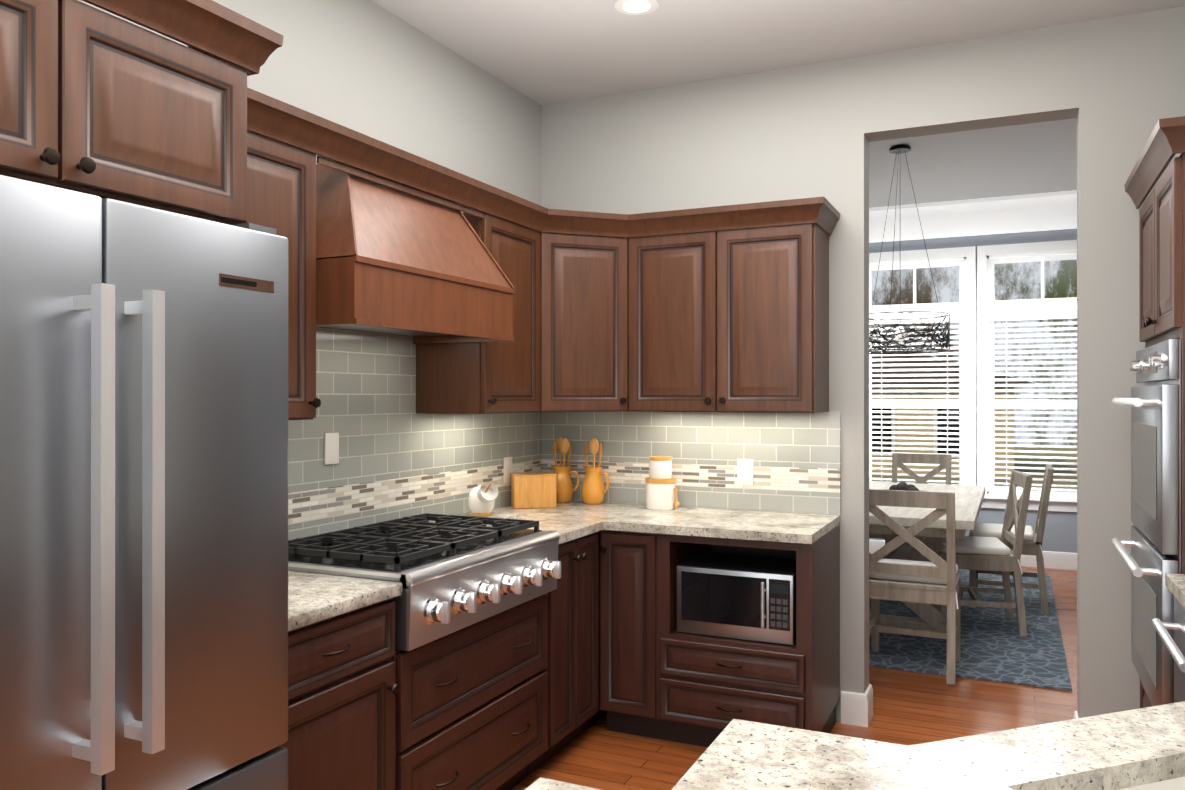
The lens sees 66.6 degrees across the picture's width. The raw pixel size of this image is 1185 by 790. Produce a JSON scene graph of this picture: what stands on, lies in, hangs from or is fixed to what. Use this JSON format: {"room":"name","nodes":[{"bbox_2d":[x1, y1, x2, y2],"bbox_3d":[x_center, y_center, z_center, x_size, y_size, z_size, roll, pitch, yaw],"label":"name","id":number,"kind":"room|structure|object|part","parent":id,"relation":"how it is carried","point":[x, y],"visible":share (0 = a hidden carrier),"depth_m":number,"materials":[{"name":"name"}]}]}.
{"room":"kitchen","nodes":[
{"label":"kitchen","id":0,"kind":"room"},
{"bbox_2d":[78,0,540,509],"bbox_3d":[-1.600,-0.023,1.936,0.150,2.930,6.000,0,0,25],"label":"wall","id":1,"kind":"structure","parent":0,"point":[370,68],"depth_m":3.54,"materials":[{"name":"grey paint"}]},
{"bbox_2d":[0,0,259,224],"bbox_3d":[-1.250,-0.613,1.790,0.603,0.449,0.913,0,0,25],"label":"upper cabinet","id":2,"kind":"object","parent":1,"relation":"attached to","point":[94,101],"depth_m":1.80,"materials":[{"name":"brown wood"}]},
{"bbox_2d":[260,124,327,419],"bbox_3d":[-1.070,-0.323,2.500,0.328,0.790,0.526,0,0,25],"label":"upper cabinet","id":3,"kind":"object","parent":1,"relation":"attached to","point":[287,163],"depth_m":2.60,"materials":[{"name":"brown wood"}]},
{"bbox_2d":[316,164,514,343],"bbox_3d":[-0.697,-0.476,3.124,0.456,0.539,0.921,0,0,25],"label":"wood range hood","id":4,"kind":"object","parent":1,"relation":"attached to","point":[389,260],"visible":0.75,"depth_m":2.90,"materials":[{"name":"brown wood"}]},
{"bbox_2d":[288,327,543,539],"bbox_3d":[-0.792,0.136,3.474,0.010,0.784,2.527,0,0,25],"label":"tile backsplash","id":5,"kind":"structure","parent":1,"relation":"attached to","point":[399,457],"depth_m":3.45,"materials":[{"name":"tile"}]},
{"bbox_2d":[324,433,338,464],"bbox_3d":[-0.919,0.189,3.180,0.007,0.110,0.070,0,0,25],"label":"electrical outlet plate","id":6,"kind":"object","parent":5,"relation":"attached to","point":[331,440],"depth_m":3.17,"materials":[{"name":"white plastic"}]},
{"bbox_2d":[504,457,511,482],"bbox_3d":[-0.402,0.355,4.287,0.007,0.120,0.075,0,0,25],"label":"electrical outlet plate","id":7,"kind":"object","parent":5,"relation":"attached to","point":[507,460],"depth_m":4.28,"materials":[{"name":"white plastic"}]},
{"bbox_2d":[416,204,543,413],"bbox_3d":[-0.470,-0.321,3.784,0.328,0.790,0.471,0,0,25],"label":"upper cabinet","id":8,"kind":"object","parent":1,"relation":"attached to","point":[499,376],"depth_m":3.63,"materials":[{"name":"brown wood"}]},
{"bbox_2d":[508,208,531,219],"bbox_3d":[-0.113,-0.364,4.214,0.610,0.877,0.610,0,0,25],"label":"crown molding","id":9,"kind":"structure","parent":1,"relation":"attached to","point":[524,213],"depth_m":3.72,"materials":[{"name":"brown wood"}]},
{"bbox_2d":[532,207,627,411],"bbox_3d":[-0.036,-0.367,4.002,0.300,0.872,0.300,0,0,25],"label":"upper cabinet","id":10,"kind":"object","parent":1,"relation":"attached to","point":[586,253],"depth_m":3.99,"materials":[{"name":"brown wood"}]},
{"bbox_2d":[371,0,1184,104],"bbox_3d":[-0.059,-1.539,1.218,3.550,0.100,6.000,0,0,25],"label":"ceiling","id":11,"kind":"structure","parent":0,"point":[543,52],"depth_m":3.69,"materials":[{"name":"white paint"}]},
{"bbox_2d":[614,0,658,14],"bbox_3d":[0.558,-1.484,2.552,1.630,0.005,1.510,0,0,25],"label":"recessed light","id":12,"kind":"object","parent":11,"relation":"in","point":[620,4],"depth_m":3.44,"materials":[{"name":"white"}]},
{"bbox_3d":[0.168,-1.482,3.441,0.098,0.003,0.098,0,0,13],"label":"recessed ceiling light bulb","id":13,"kind":"part","parent":12,"relation":"part of","materials":[{"name":"white glass"}]},
{"bbox_2d":[511,566,1076,789],"bbox_3d":[0.624,1.494,3.445,7.000,0.100,10.620,0,0,25],"label":"floor","id":14,"kind":"structure","parent":0,"point":[911,708],"depth_m":3.99,"materials":[{"name":"brown wood"}]},
{"bbox_2d":[0,174,287,789],"bbox_3d":[-1.155,0.536,1.742,0.780,1.812,0.906,0,0,25],"label":"fridge","id":15,"kind":"object","parent":14,"relation":"on","point":[143,497],"visible":1,"depth_m":1.64,"materials":[{"name":"grey metal"}]},
{"bbox_2d":[279,598,406,789],"bbox_3d":[-0.934,1.004,2.435,0.608,0.878,0.526,0,0,25],"label":"base cabinet","id":16,"kind":"object","parent":14,"relation":"on","point":[347,676],"depth_m":2.36,"materials":[{"name":"brown wood"}]},
{"bbox_2d":[288,571,401,630],"bbox_3d":[-0.928,0.545,2.432,0.623,0.035,0.526,0,0,25],"label":"countertop","id":17,"kind":"structure","parent":16,"relation":"on","point":[313,598],"depth_m":2.41,"materials":[{"name":"stone"}]},
{"bbox_2d":[288,513,560,650],"bbox_3d":[-0.576,0.593,3.066,0.687,0.256,0.907,0,0,25],"label":"gas rangetop","id":18,"kind":"object","parent":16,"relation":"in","point":[452,573],"visible":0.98,"depth_m":2.85,"materials":[{"name":"silver metal"}]},
{"bbox_2d":[407,590,554,789],"bbox_3d":[-0.628,1.086,3.089,0.608,0.715,0.911,0,0,25],"label":"base cabinet","id":19,"kind":"object","parent":14,"relation":"on","point":[510,699],"depth_m":2.97,"materials":[{"name":"brown wood"}]},
{"bbox_2d":[555,530,602,754],"bbox_3d":[-0.340,1.005,3.706,0.608,0.878,0.443,0,0,25],"label":"base cabinet","id":20,"kind":"object","parent":14,"relation":"on","point":[579,591],"depth_m":3.63,"materials":[{"name":"brown wood"}]},
{"bbox_2d":[603,530,706,738],"bbox_3d":[0.272,1.006,4.022,0.270,0.878,0.608,0,0,25],"label":"base cabinet","id":21,"kind":"object","parent":14,"relation":"on","point":[640,568],"depth_m":3.74,"materials":[{"name":"brown wood"}]},
{"bbox_2d":[488,501,839,543],"bbox_3d":[0.191,0.547,3.805,1.488,0.035,1.071,0,0,25],"label":"countertop","id":22,"kind":"structure","parent":21,"relation":"on","point":[572,520],"depth_m":3.77,"materials":[{"name":"stone"}]},
{"bbox_2d":[457,511,518,525],"bbox_3d":[-0.468,0.517,3.802,0.220,0.022,0.260,0,0,25],"label":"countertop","id":23,"kind":"structure","parent":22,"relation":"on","point":[505,515],"depth_m":3.82,"materials":[{"name":"stone"}]},
{"bbox_2d":[468,482,498,515],"bbox_3d":[-0.456,0.432,3.782,0.154,0.145,0.141,0,0,25],"label":"pig","id":24,"kind":"object","parent":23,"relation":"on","point":[481,499],"visible":1,"depth_m":3.76},
{"bbox_2d":[510,472,556,508],"bbox_3d":[-0.279,0.450,4.265,0.204,0.158,0.114,0,0,-13],"label":"box","id":25,"kind":"object","parent":22,"relation":"on","point":[534,490],"visible":1,"depth_m":4.21,"materials":[{"name":"orange wood"}]},
{"bbox_2d":[549,437,579,502],"bbox_3d":[-0.140,0.370,4.460,0.153,0.319,0.115,0,0,25],"label":"pitcher","id":26,"kind":"object","parent":22,"relation":"on","point":[565,490],"visible":0.98,"depth_m":4.43,"materials":[{"name":"orange ceramic"}]},
{"bbox_2d":[581,438,608,504],"bbox_3d":[0.016,0.370,4.392,0.155,0.319,0.115,0,0,25],"label":"pitcher","id":27,"kind":"object","parent":22,"relation":"on","point":[594,490],"visible":1,"depth_m":4.36,"materials":[{"name":"orange ceramic"}]},
{"bbox_2d":[645,456,679,509],"bbox_3d":[0.330,0.408,4.201,0.172,0.242,0.144,0,0,25],"label":"canisters","id":28,"kind":"object","parent":22,"relation":"on","point":[661,490],"visible":1,"depth_m":4.16,"materials":[{"name":"white ceramic"}]},
{"bbox_2d":[659,608,838,746],"bbox_3d":[0.670,1.212,3.836,0.608,0.465,0.608,0,0,25],"label":"base cabinet","id":29,"kind":"object","parent":14,"relation":"on","point":[707,682],"depth_m":3.58,"materials":[{"name":"brown wood"}]},
{"bbox_2d":[667,534,802,551],"bbox_3d":[0.674,0.583,3.846,0.518,0.033,0.588,0,0,25],"label":"trim","id":30,"kind":"structure","parent":29,"relation":"attached to","point":[671,539],"depth_m":3.59,"materials":[{"name":"brown wood"}]},
{"bbox_2d":[677,552,795,644],"bbox_3d":[0.630,0.840,3.752,0.480,0.275,0.400,0,0,25],"label":"microwave","id":31,"kind":"object","parent":29,"relation":"in","point":[747,597],"visible":0.98,"depth_m":3.61,"materials":[{"name":"silver"}]},
{"bbox_2d":[869,569,1071,690],"bbox_3d":[2.021,1.441,6.258,2.150,0.011,3.100,0,0,25],"label":"dining rug","id":32,"kind":"object","parent":14,"relation":"on","point":[995,646],"visible":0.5,"depth_m":5.14,"materials":[{"name":"blue carpet"}]},
{"bbox_2d":[869,489,959,684],"bbox_3d":[1.681,0.958,4.762,0.487,0.950,0.520,0,0,25],"label":"dining chair","id":33,"kind":"object","parent":32,"relation":"on","point":[936,580],"visible":0.71,"depth_m":4.57,"materials":[{"name":"grey wood"}]},
{"bbox_2d":[885,453,951,544],"bbox_3d":[2.625,0.961,7.256,0.487,0.950,0.520,0,0,25],"label":"dining chair","id":34,"kind":"object","parent":32,"relation":"on","point":[942,460],"visible":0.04,"depth_m":7.45,"materials":[{"name":"grey wood"}]},
{"bbox_2d":[869,482,985,638],"bbox_3d":[2.054,1.059,6.033,1.000,0.752,2.100,0,0,25],"label":"dining table","id":35,"kind":"object","parent":32,"relation":"on","point":[968,505],"visible":0.4,"depth_m":5.35,"materials":[{"name":"grey wood"}]},
{"bbox_2d":[883,482,922,490],"bbox_3d":[2.010,0.624,5.822,0.300,0.116,0.300,0,0,25],"label":"centerpiece bowl","id":36,"kind":"object","parent":35,"relation":"on","point":[904,486],"visible":0.42,"depth_m":5.79,"materials":[{"name":"grey wood"}]},
{"bbox_2d":[933,470,1032,636],"bbox_3d":[2.420,0.959,5.636,0.520,0.950,0.487,0,0,15],"label":"dining chair","id":37,"kind":"object","parent":32,"relation":"on","point":[985,553],"visible":0.73,"depth_m":5.44,"materials":[{"name":"grey wood"}]},
{"bbox_2d":[968,464,1053,614],"bbox_3d":[2.869,0.960,6.194,0.520,0.950,0.487,0,0,25],"label":"dining chair","id":38,"kind":"object","parent":32,"relation":"on","point":[1032,542],"visible":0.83,"depth_m":5.96,"materials":[{"name":"grey wood"}]},
{"bbox_2d":[1124,116,1184,707],"bbox_3d":[2.147,0.320,2.896,0.671,2.247,0.908,0,0,25],"label":"tall cabinet","id":39,"kind":"object","parent":14,"relation":"on","point":[1162,264],"visible":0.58,"depth_m":2.84,"materials":[{"name":"brown wood"}]},
{"bbox_2d":[1112,339,1180,705],"bbox_3d":[2.112,0.426,2.949,0.663,1.185,0.790,0,0,25],"label":"double wall oven","id":40,"kind":"object","parent":39,"relation":"in","point":[1154,542],"visible":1,"depth_m":2.83,"materials":[{"name":"grey metal"}]},
{"bbox_2d":[1152,596,1184,702],"bbox_3d":[1.726,1.003,2.017,0.689,0.878,1.166,0,0,25],"label":"dishwasher","id":41,"kind":"object","parent":14,"relation":"on","point":[1176,647],"visible":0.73,"depth_m":2.54,"materials":[{"name":"grey metal"}]},
{"bbox_2d":[1165,573,1184,608],"bbox_3d":[1.532,0.544,1.564,0.658,0.035,2.154,0,0,25],"label":"countertop","id":42,"kind":"structure","parent":41,"relation":"on","point":[1175,583],"depth_m":2.54,"materials":[{"name":"stone"}]},
{"bbox_3d":[0.835,0.924,1.017,1.458,1.033,1.378,0,0,25],"label":"kitchen island","id":43,"kind":"object","parent":14,"relation":"on","visible":0},
{"bbox_2d":[525,777,600,789],"bbox_3d":[0.725,0.387,0.795,1.468,0.037,1.382,0,0,25],"label":"island countertop","id":44,"kind":"structure","parent":43,"relation":"on","point":[540,783],"depth_m":0.85,"materials":[{"name":"stone"}]},
{"bbox_2d":[672,701,1184,789],"bbox_3d":[0.571,0.543,1.241,0.810,0.035,1.220,0,0,25],"label":"island countertop","id":45,"kind":"structure","parent":43,"relation":"on","point":[746,755],"depth_m":1.29,"materials":[{"name":"stone"}]},
{"bbox_2d":[1120,776,1184,789],"bbox_3d":[0.977,0.676,1.152,0.786,0.227,0.436,0,0,-20],"label":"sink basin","id":46,"kind":"object","parent":45,"relation":"in","point":[1175,784],"depth_m":1.32,"materials":[{"name":"white ceramic"}]},
{"bbox_2d":[992,727,1184,772],"bbox_3d":[0.787,0.543,1.262,0.376,0.035,0.060,0,0,25],"label":"island countertop","id":47,"kind":"structure","parent":43,"relation":"on","point":[1125,749],"depth_m":1.34,"materials":[{"name":"stone"}]},
{"bbox_2d":[541,6,1184,721],"bbox_3d":[1.242,-0.115,4.002,3.550,3.120,0.150,0,0,25],"label":"wall","id":48,"kind":"structure","parent":0,"point":[1115,86],"depth_m":3.88,"materials":[{"name":"grey paint"}]},
{"bbox_2d":[544,412,840,514],"bbox_3d":[0.430,0.302,4.293,1.469,0.454,0.010,0,0,25],"label":"tile backsplash","id":49,"kind":"structure","parent":48,"relation":"attached to","point":[796,457],"depth_m":4.22,"materials":[{"name":"tile"}]},
{"bbox_2d":[737,459,752,484],"bbox_3d":[0.704,0.355,4.154,0.075,0.120,0.007,0,0,25],"label":"electrical outlet plate","id":50,"kind":"object","parent":49,"relation":"attached to","point":[744,466],"depth_m":4.15,"materials":[{"name":"white plastic"}]},
{"bbox_2d":[628,197,831,412],"bbox_3d":[0.602,-0.364,4.036,0.838,0.877,0.328,0,0,25],"label":"upper cabinet","id":51,"kind":"object","parent":48,"relation":"attached to","point":[720,308],"depth_m":3.87,"materials":[{"name":"brown wood"}]},
{"bbox_2d":[841,684,1077,726],"bbox_3d":[1.630,1.375,3.810,1.107,0.140,0.167,0,0,25],"label":"baseboard","id":52,"kind":"structure","parent":48,"relation":"attached to","point":[856,709],"depth_m":3.95,"materials":[{"name":"white wood"}]},
{"bbox_2d":[869,229,1076,552],"bbox_3d":[2.776,-0.109,8.170,5.200,3.120,0.200,0,0,25],"label":"wall","id":53,"kind":"structure","parent":0,"point":[1060,532],"depth_m":7.65,"materials":[{"name":"grey paint"}]},
{"bbox_2d":[869,540,1076,569],"bbox_3d":[2.730,1.380,8.069,4.900,0.140,0.016,0,0,25],"label":"baseboard","id":54,"kind":"structure","parent":53,"relation":"attached to","point":[1060,560],"depth_m":7.54,"materials":[{"name":"white wood"}]},
{"bbox_2d":[869,190,1076,242],"bbox_3d":[2.703,-1.525,8.017,4.900,0.290,0.140,0,0,25],"label":"crown molding","id":55,"kind":"structure","parent":53,"relation":"attached to","point":[1016,214],"depth_m":7.74,"materials":[{"name":"white"}]},
{"bbox_2d":[869,240,1076,511],"bbox_3d":[2.885,-0.157,8.086,3.140,2.255,0.260,0,0,25],"label":"window","id":56,"kind":"structure","parent":53,"relation":"in","point":[977,305],"depth_m":7.79,"materials":[{"name":"white wood"}]},
{"bbox_2d":[869,315,963,482],"bbox_3d":[2.889,0.044,8.059,0.792,1.477,0.055,0,0,25],"label":"window blinds","id":57,"kind":"object","parent":56,"relation":"attached to","point":[960,318],"depth_m":8.05,"materials":[{"name":"white plastic"}]},
{"bbox_2d":[990,311,1076,494],"bbox_3d":[3.739,0.067,7.662,0.655,1.524,0.055,0,0,25],"label":"window blinds","id":58,"kind":"object","parent":56,"relation":"attached to","point":[1032,316],"depth_m":7.65,"materials":[{"name":"white plastic"}]},
{"bbox_2d":[869,118,1076,207],"bbox_3d":[1.876,-1.722,6.247,5.200,0.100,4.450,0,0,25],"label":"ceiling","id":59,"kind":"structure","parent":0,"point":[1030,158],"depth_m":6.54,"materials":[{"name":"white paint"}]},
{"bbox_2d":[869,144,949,353],"bbox_3d":[2.071,-0.979,6.072,0.628,1.382,0.628,0,0,25],"label":"drum pendant light","id":60,"kind":"object","parent":59,"relation":"hanging from","point":[900,334],"visible":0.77,"depth_m":6.01,"materials":[{"name":"black metal"}]},
{"label":"outside","id":61,"kind":"structure","parent":0,"visible":0},
{"bbox_2d":[872,444,1076,488],"bbox_3d":[10.207,1.815,19.938,66.000,0.105,27.380,0,0,25],"label":"ground","id":62,"kind":"structure","parent":61,"point":[1033,465],"depth_m":22.02,"materials":[{"name":"beige"}]},
{"bbox_2d":[872,341,1034,476],"bbox_3d":[5.819,0.022,23.305,10.000,3.500,5.600,0,0,25],"label":"house","id":63,"kind":"structure","parent":62,"relation":"on","point":[929,420],"depth_m":19.79,"materials":[{"name":"beige"}]},
{"bbox_2d":[872,260,1076,445],"bbox_3d":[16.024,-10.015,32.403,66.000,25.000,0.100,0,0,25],"label":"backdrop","id":64,"kind":"structure","parent":61,"point":[1015,281],"depth_m":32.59,"materials":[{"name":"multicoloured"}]}
]}

